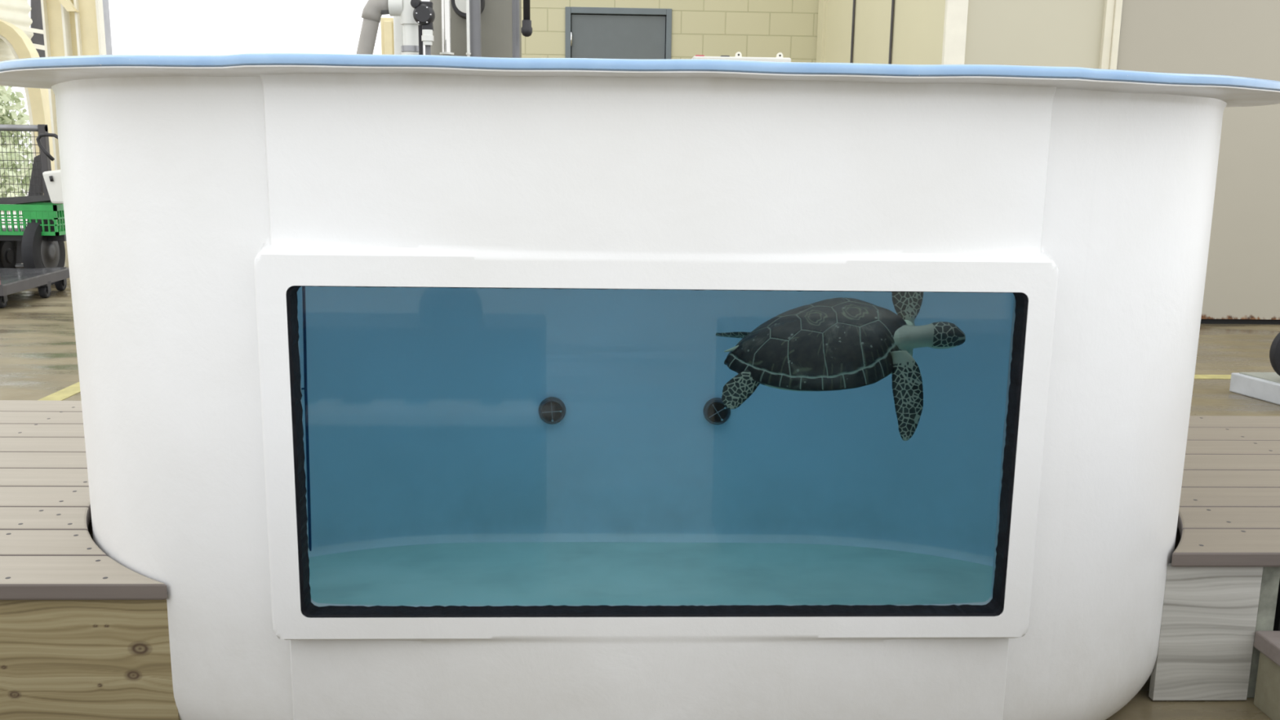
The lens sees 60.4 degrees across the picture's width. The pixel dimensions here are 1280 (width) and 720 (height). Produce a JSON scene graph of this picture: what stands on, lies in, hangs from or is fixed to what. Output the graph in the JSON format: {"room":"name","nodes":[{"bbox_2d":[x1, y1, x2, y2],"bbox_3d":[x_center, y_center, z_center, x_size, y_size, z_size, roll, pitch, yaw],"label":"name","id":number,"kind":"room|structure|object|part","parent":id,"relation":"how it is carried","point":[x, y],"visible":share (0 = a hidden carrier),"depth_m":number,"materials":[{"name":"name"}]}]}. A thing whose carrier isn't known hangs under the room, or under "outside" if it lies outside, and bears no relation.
{"room":"animal exhibit","nodes":[
{"label":"animal exhibit","id":0,"kind":"room"},
{"bbox_2d":[0,0,33,87],"bbox_3d":[-5.833,-3.715,9.489,0.007,2.592,1.455,3,11,11],"label":"wall","id":1,"kind":"structure","parent":0,"point":[15,12],"depth_m":10.08,"materials":[{"name":"beige paint"}]},
{"bbox_2d":[0,19,57,224],"bbox_3d":[-5.880,-1.841,10.115,1.001,2.507,0.270,0,11,-2],"label":"arch frame","id":2,"kind":"object","parent":1,"relation":"attached to","point":[21,46],"visible":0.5,"depth_m":9.90,"materials":[{"name":"beige paint"}]},
{"bbox_2d":[14,25,43,34],"bbox_3d":[-5.731,-2.956,9.621,0.021,0.061,1.662,3,11,10],"label":"rail","id":3,"kind":"object","parent":1,"relation":"attached to","point":[24,28],"visible":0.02,"depth_m":10.15,"materials":[{"name":"beige paint"}]},
{"bbox_2d":[31,0,45,57],"bbox_3d":[-5.690,-3.252,10.431,0.101,1.053,0.265,4,11,17],"label":"door track","id":4,"kind":"object","parent":1,"relation":"attached to","point":[36,9],"visible":0.33,"depth_m":10.40,"materials":[{"name":"grey metal"}]},
{"bbox_2d":[32,43,44,50],"bbox_3d":[-5.637,-2.929,10.277,0.028,0.058,0.363,4,11,16],"label":"rail","id":5,"kind":"object","parent":1,"relation":"attached to","point":[37,46],"visible":0.29,"depth_m":10.30,"materials":[{"name":"beige paint"}]},
{"bbox_2d":[0,277,1279,719],"bbox_3d":[0.095,0.422,3.980,14.700,0.120,13.250,0,11,-2],"label":"floor","id":6,"kind":"structure","parent":0,"point":[38,358],"depth_m":5.73,"materials":[{"name":"concrete"}]},
{"bbox_2d":[0,124,51,268],"bbox_3d":[-5.191,-1.246,8.741,1.028,1.238,0.060,0,11,-2],"label":"fence panel","id":7,"kind":"object","parent":6,"relation":"on","point":[45,161],"visible":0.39,"depth_m":8.68,"materials":[{"name":"grey metal"}]},
{"bbox_3d":[-5.197,-0.756,8.834,1.026,0.040,0.040,0,11,-2],"label":"rail","id":8,"kind":"part","parent":7,"relation":"part of","materials":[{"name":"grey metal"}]},
{"bbox_3d":[-5.182,-1.825,8.631,1.026,0.051,0.052,0,11,-2],"label":"rail","id":9,"kind":"part","parent":7,"relation":"part of","materials":[{"name":"grey metal"}]},
{"bbox_3d":[-4.702,-1.243,8.759,0.050,1.238,0.060,0,11,-2],"label":"post","id":10,"kind":"part","parent":7,"relation":"part of","materials":[{"name":"grey metal"}]},
{"bbox_2d":[0,133,66,284],"bbox_3d":[-4.961,-1.167,8.509,1.061,1.170,0.717,0,11,-2],"label":"wagon","id":11,"kind":"object","parent":6,"relation":"on","point":[40,244],"visible":0.82,"depth_m":8.41,"materials":[{"name":"green plastic"}]},
{"bbox_3d":[-4.898,-0.879,8.694,0.062,0.226,0.050,0,11,-2],"label":"leg","id":12,"kind":"part","parent":11,"relation":"part of","materials":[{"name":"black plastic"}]},
{"bbox_3d":[-4.559,-1.377,8.586,0.244,0.774,0.028,0,11,-2],"label":"handle","id":13,"kind":"part","parent":11,"relation":"part of","materials":[{"name":"black plastic"}]},
{"bbox_2d":[42,169,63,204],"bbox_3d":[-4.389,-1.314,8.318,0.187,0.261,0.182,0,11,-2],"label":"plastic jug","id":14,"kind":"object","parent":11,"relation":"on","point":[52,179],"visible":0.59,"depth_m":8.25,"materials":[{"name":"white plastic"}]},
{"bbox_2d":[0,266,69,307],"bbox_3d":[-4.819,-0.516,7.754,1.248,0.179,1.193,0,11,-2],"label":"flatbed dolly","id":15,"kind":"object","parent":6,"relation":"on","point":[12,281],"visible":1,"depth_m":7.82,"materials":[{"name":"grey metal"}]},
{"bbox_3d":[-4.387,-0.557,7.761,0.384,0.062,1.193,0,11,-2],"label":"edge frame","id":16,"kind":"part","parent":15,"relation":"part of","materials":[{"name":"grey metal"}]},
{"bbox_2d":[26,154,43,224],"bbox_3d":[-4.891,-1.139,8.915,0.228,1.070,0.040,0,11,-2],"label":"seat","id":17,"kind":"object","parent":6,"relation":"on","point":[38,165],"visible":0.12,"depth_m":8.84,"materials":[{"name":"plastic"}]},
{"bbox_2d":[40,0,72,266],"bbox_3d":[-4.840,-2.724,9.145,0.179,4.000,0.120,0,11,-2],"label":"steel column","id":18,"kind":"structure","parent":6,"relation":"on","point":[55,18],"depth_m":9.14,"materials":[{"name":"beige metal"}]},
{"bbox_2d":[69,0,77,56],"bbox_3d":[-4.746,-2.738,9.227,0.077,4.000,0.080,0,11,-2],"label":"steel post","id":19,"kind":"object","parent":6,"relation":"on","point":[72,15],"visible":0.1,"depth_m":9.19,"materials":[{"name":"beige metal"}]},
{"bbox_2d":[73,0,106,55],"bbox_3d":[-4.542,-2.710,9.092,0.194,4.000,0.090,0,11,-2],"label":"steel column","id":20,"kind":"structure","parent":6,"relation":"on","point":[89,21],"depth_m":9.07,"materials":[{"name":"beige metal"}]},
{"bbox_2d":[58,0,79,12],"bbox_3d":[-4.726,-3.043,8.961,0.248,0.396,0.070,0,11,-2],"label":"diagonal brace","id":21,"kind":"object","parent":20,"relation":"attached to","point":[68,5],"visible":1,"depth_m":8.96,"materials":[{"name":"beige paint"}]},
{"bbox_2d":[0,400,180,719],"bbox_3d":[-1.999,0.416,2.647,2.614,0.330,1.440,0,11,-2],"label":"wooden deck","id":22,"kind":"object","parent":6,"relation":"on","point":[84,635],"visible":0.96,"depth_m":2.00,"materials":[{"name":"beige wood"}]},
{"bbox_2d":[102,0,112,54],"bbox_3d":[-4.524,-2.752,9.319,0.022,4.000,0.150,0,11,-2],"label":"door track","id":23,"kind":"object","parent":6,"relation":"on","point":[105,2],"visible":0.22,"depth_m":9.32,"materials":[{"name":"grey metal"}]},
{"bbox_2d":[355,0,389,54],"bbox_3d":[-1.041,-0.406,3.705,0.456,1.590,0.061,0,11,-2],"label":"drain pipe","id":24,"kind":"object","parent":6,"relation":"on","point":[373,11],"visible":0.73,"depth_m":3.56,"materials":[{"name":"grey plastic"}]},
{"bbox_2d":[380,17,394,54],"bbox_3d":[-2.232,-1.955,10.038,0.170,2.229,0.300,0,11,-2],"label":"column","id":25,"kind":"structure","parent":6,"relation":"on","point":[386,23],"depth_m":9.73,"materials":[{"name":"beige paint"}]},
{"bbox_2d":[387,0,422,54],"bbox_3d":[-0.774,-0.768,3.697,0.114,2.300,0.171,0,11,-2],"label":"pipe","id":26,"kind":"object","parent":6,"relation":"on","point":[406,32],"visible":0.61,"depth_m":3.57,"materials":[{"name":"white plastic"}]},
{"bbox_2d":[410,0,435,54],"bbox_3d":[-0.687,-1.058,3.514,0.074,0.164,0.071,0,11,-2],"label":"valve","id":27,"kind":"object","parent":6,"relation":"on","point":[424,14],"visible":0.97,"depth_m":3.48,"materials":[{"name":"black plastic"}]},
{"bbox_3d":[-0.716,-0.348,3.676,0.014,1.484,0.014,0,11,-2],"label":"bracket rod","id":28,"kind":"part","parent":27,"relation":"part of","materials":[{"name":"black plastic"}]},
{"bbox_2d":[440,0,453,55],"bbox_3d":[-0.653,-0.776,3.750,0.048,2.300,0.048,0,11,-2],"label":"pipe","id":29,"kind":"object","parent":6,"relation":"on","point":[446,4],"visible":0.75,"depth_m":3.68,"materials":[{"name":"grey plastic"}]},
{"bbox_3d":[-0.650,-1.031,3.702,0.048,0.006,0.048,0,11,-2],"label":"flange plate","id":30,"kind":"part","parent":29,"relation":"part of","materials":[{"name":"white plastic"}]},
{"bbox_2d":[466,0,471,56],"bbox_3d":[-0.589,-0.785,3.802,0.017,2.300,0.017,0,11,-2],"label":"pipe","id":31,"kind":"object","parent":6,"relation":"on","point":[468,53],"visible":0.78,"depth_m":3.73,"materials":[{"name":"white plastic"}]},
{"bbox_2d":[429,0,521,57],"bbox_3d":[-0.612,-0.797,4.132,0.334,2.200,0.380,0,11,-2],"label":"vessel","id":32,"kind":"object","parent":6,"relation":"on","point":[495,15],"visible":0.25,"depth_m":3.94,"materials":[{"name":"grey paint"}]},
{"bbox_2d":[469,0,481,57],"bbox_3d":[-0.568,-0.789,3.822,0.040,2.300,0.040,0,11,-2],"label":"pipe","id":33,"kind":"object","parent":6,"relation":"on","point":[474,5],"visible":0.02,"depth_m":3.74,"materials":[{"name":"grey plastic"}]},
{"bbox_2d":[511,0,519,57],"bbox_3d":[-0.432,-0.794,3.857,0.026,2.300,0.026,0,11,-2],"label":"pipe","id":34,"kind":"object","parent":6,"relation":"on","point":[515,3],"visible":0.02,"depth_m":3.78,"materials":[{"name":"grey plastic"}]},
{"bbox_2d":[520,0,532,36],"bbox_3d":[-0.399,-1.458,3.699,0.088,0.718,0.038,11,14,42],"label":"pipe","id":35,"kind":"object","parent":34,"relation":"attached to","point":[526,29],"visible":1,"depth_m":3.73,"materials":[{"name":"black plastic"}]},
{"bbox_2d":[37,374,1231,400],"bbox_3d":[0.453,0.196,4.872,6.120,0.002,1.460,0,11,-2],"label":"floor marking","id":36,"kind":"object","parent":6,"relation":"on","point":[73,389],"depth_m":4.95,"materials":[{"name":"yellow paint"}]},
{"bbox_2d":[0,53,1279,719],"bbox_3d":[0.000,-0.014,2.591,2.686,1.252,1.790,0,11,-2],"label":"tank","id":37,"kind":"object","parent":6,"relation":"on","point":[201,193],"visible":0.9,"depth_m":1.82,"materials":[{"name":"white plastic"}]},
{"bbox_2d":[297,286,1015,606],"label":"viewing window","id":38,"kind":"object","parent":37,"relation":"in","point":[463,446],"visible":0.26,"depth_m":1.82,"materials":[{"name":"glass"}]},
{"bbox_2d":[692,51,791,62],"bbox_3d":[0.398,-0.561,4.822,0.400,1.506,0.450,0,11,-2],"label":"equipment box","id":39,"kind":"object","parent":6,"relation":"on","point":[738,56],"visible":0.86,"depth_m":4.47,"materials":[{"name":"white plastic"}]},
{"bbox_2d":[1148,415,1279,700],"bbox_3d":[2.049,0.441,2.817,2.282,0.330,1.160,0,11,-2],"label":"wooden deck","id":40,"kind":"object","parent":6,"relation":"on","point":[1222,587],"visible":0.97,"depth_m":2.25,"materials":[{"name":"brown"}]},
{"bbox_3d":[1.276,0.552,2.270,0.039,0.294,0.040,0,11,-2],"label":"post","id":41,"kind":"part","parent":40,"relation":"part of","materials":[{"name":"grey wood"}]},
{"bbox_2d":[1229,372,1279,404],"bbox_3d":[3.707,0.240,4.621,1.698,0.098,1.510,0,11,-2],"label":"platform","id":42,"kind":"object","parent":6,"relation":"on","point":[1264,386],"visible":1,"depth_m":5.14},
{"bbox_2d":[1269,332,1279,375],"bbox_3d":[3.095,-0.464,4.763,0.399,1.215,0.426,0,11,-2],"label":"wheel","id":43,"kind":"object","parent":42,"relation":"on","point":[1274,352],"visible":1,"depth_m":5.01,"materials":[{"name":"rubber"}]},
{"bbox_2d":[1253,631,1279,719],"bbox_3d":[1.894,0.715,1.824,1.264,0.158,0.909,0,11,-2],"label":"step","id":44,"kind":"structure","parent":6,"relation":"on","point":[1267,692],"depth_m":2.20,"materials":[{"name":"brown wood"}]},
{"bbox_2d":[520,0,818,62],"bbox_3d":[0.148,-2.846,10.159,2.976,4.000,0.200,0,11,-2],"label":"wall","id":45,"kind":"structure","parent":0,"point":[706,28],"depth_m":10.04,"materials":[{"name":"beige brick"}]},
{"bbox_2d":[564,6,671,59],"bbox_3d":[-0.210,-2.037,10.239,0.968,2.370,0.120,0,11,-2],"label":"door","id":46,"kind":"structure","parent":45,"relation":"in","point":[595,33],"depth_m":10.03,"materials":[{"name":"grey paint"}]},
{"bbox_2d":[824,0,945,64],"bbox_3d":[1.840,-2.520,8.564,0.080,4.000,3.186,0,11,-6],"label":"wall","id":47,"kind":"structure","parent":0,"point":[917,24],"depth_m":8.22,"materials":[{"name":"beige paint"}]},
{"bbox_2d":[816,0,826,62],"bbox_3d":[1.641,-2.794,9.996,0.030,4.000,0.181,0,11,-6],"label":"trim","id":48,"kind":"structure","parent":47,"relation":"attached to","point":[822,9],"depth_m":9.92,"materials":[{"name":"beige paint"}]},
{"bbox_2d":[849,0,855,62],"bbox_3d":[1.741,-2.607,9.018,0.019,4.000,0.020,0,11,-2],"label":"conduit","id":49,"kind":"object","parent":47,"relation":"attached to","point":[854,1],"visible":0.19,"depth_m":9.00,"materials":[{"name":"grey metal"}]},
{"bbox_2d":[888,0,894,64],"bbox_3d":[1.839,-2.420,8.037,0.019,4.000,0.020,0,11,-2],"label":"conduit","id":50,"kind":"object","parent":47,"relation":"attached to","point":[892,1],"visible":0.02,"depth_m":8.03,"materials":[{"name":"grey metal"}]},
{"bbox_2d":[964,0,1104,68],"bbox_3d":[2.466,-2.243,7.068,1.026,3.970,0.100,0,11,-2],"label":"wall","id":51,"kind":"structure","parent":0,"point":[1028,33],"depth_m":7.05,"materials":[{"name":"beige paint"}]},
{"bbox_2d":[941,0,968,64],"bbox_3d":[2.013,-2.221,7.000,0.135,4.000,0.050,0,11,-2],"label":"trim","id":52,"kind":"structure","parent":51,"relation":"attached to","point":[956,11],"depth_m":7.00,"materials":[{"name":"beige paint"}]},
{"bbox_2d":[1098,0,1123,69],"bbox_3d":[3.016,-2.212,7.028,0.096,4.000,0.070,0,11,-2],"label":"trim","id":53,"kind":"structure","parent":51,"relation":"attached to","point":[1113,9],"depth_m":7.03,"materials":[{"name":"paint"}]},
{"bbox_2d":[1116,0,1279,319],"bbox_3d":[5.111,-2.224,7.153,4.073,3.965,0.090,0,11,-2],"label":"wall panel","id":54,"kind":"object","parent":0,"point":[1228,37],"depth_m":7.20,"materials":[{"name":"beige paint"}]},
{"bbox_2d":[1200,319,1279,324],"bbox_3d":[4.523,-0.264,7.504,5.195,0.036,0.050,0,11,-2],"label":"baseboard","id":55,"kind":"structure","parent":54,"relation":"attached to","point":[1202,321],"depth_m":7.46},
{"label":"outside","id":56,"kind":"structure","parent":0,"visible":0},
{"bbox_2d":[0,155,33,227],"bbox_3d":[-37.285,-9.111,51.504,69.050,0.110,112.800,0,11,-2],"label":"ground","id":57,"kind":"structure","parent":56,"point":[24,156],"depth_m":17.42,"materials":[{"name":"grey concrete"}]},
{"bbox_2d":[0,85,31,163],"bbox_3d":[-17.439,-6.465,28.731,4.472,3.833,3.866,0,11,-2],"label":"tree","id":58,"kind":"object","parent":57,"relation":"on","point":[22,118],"visible":0.56,"depth_m":28.66,"materials":[{"name":"green plant"}]},
{"bbox_2d":[0,145,33,211],"bbox_3d":[-15.329,-3.035,18.012,10.640,1.141,1.374,0,11,-2],"label":"hedge","id":59,"kind":"object","parent":57,"relation":"on","point":[29,156],"visible":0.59,"depth_m":18.01,"materials":[{"name":"green plant"}]}
]}

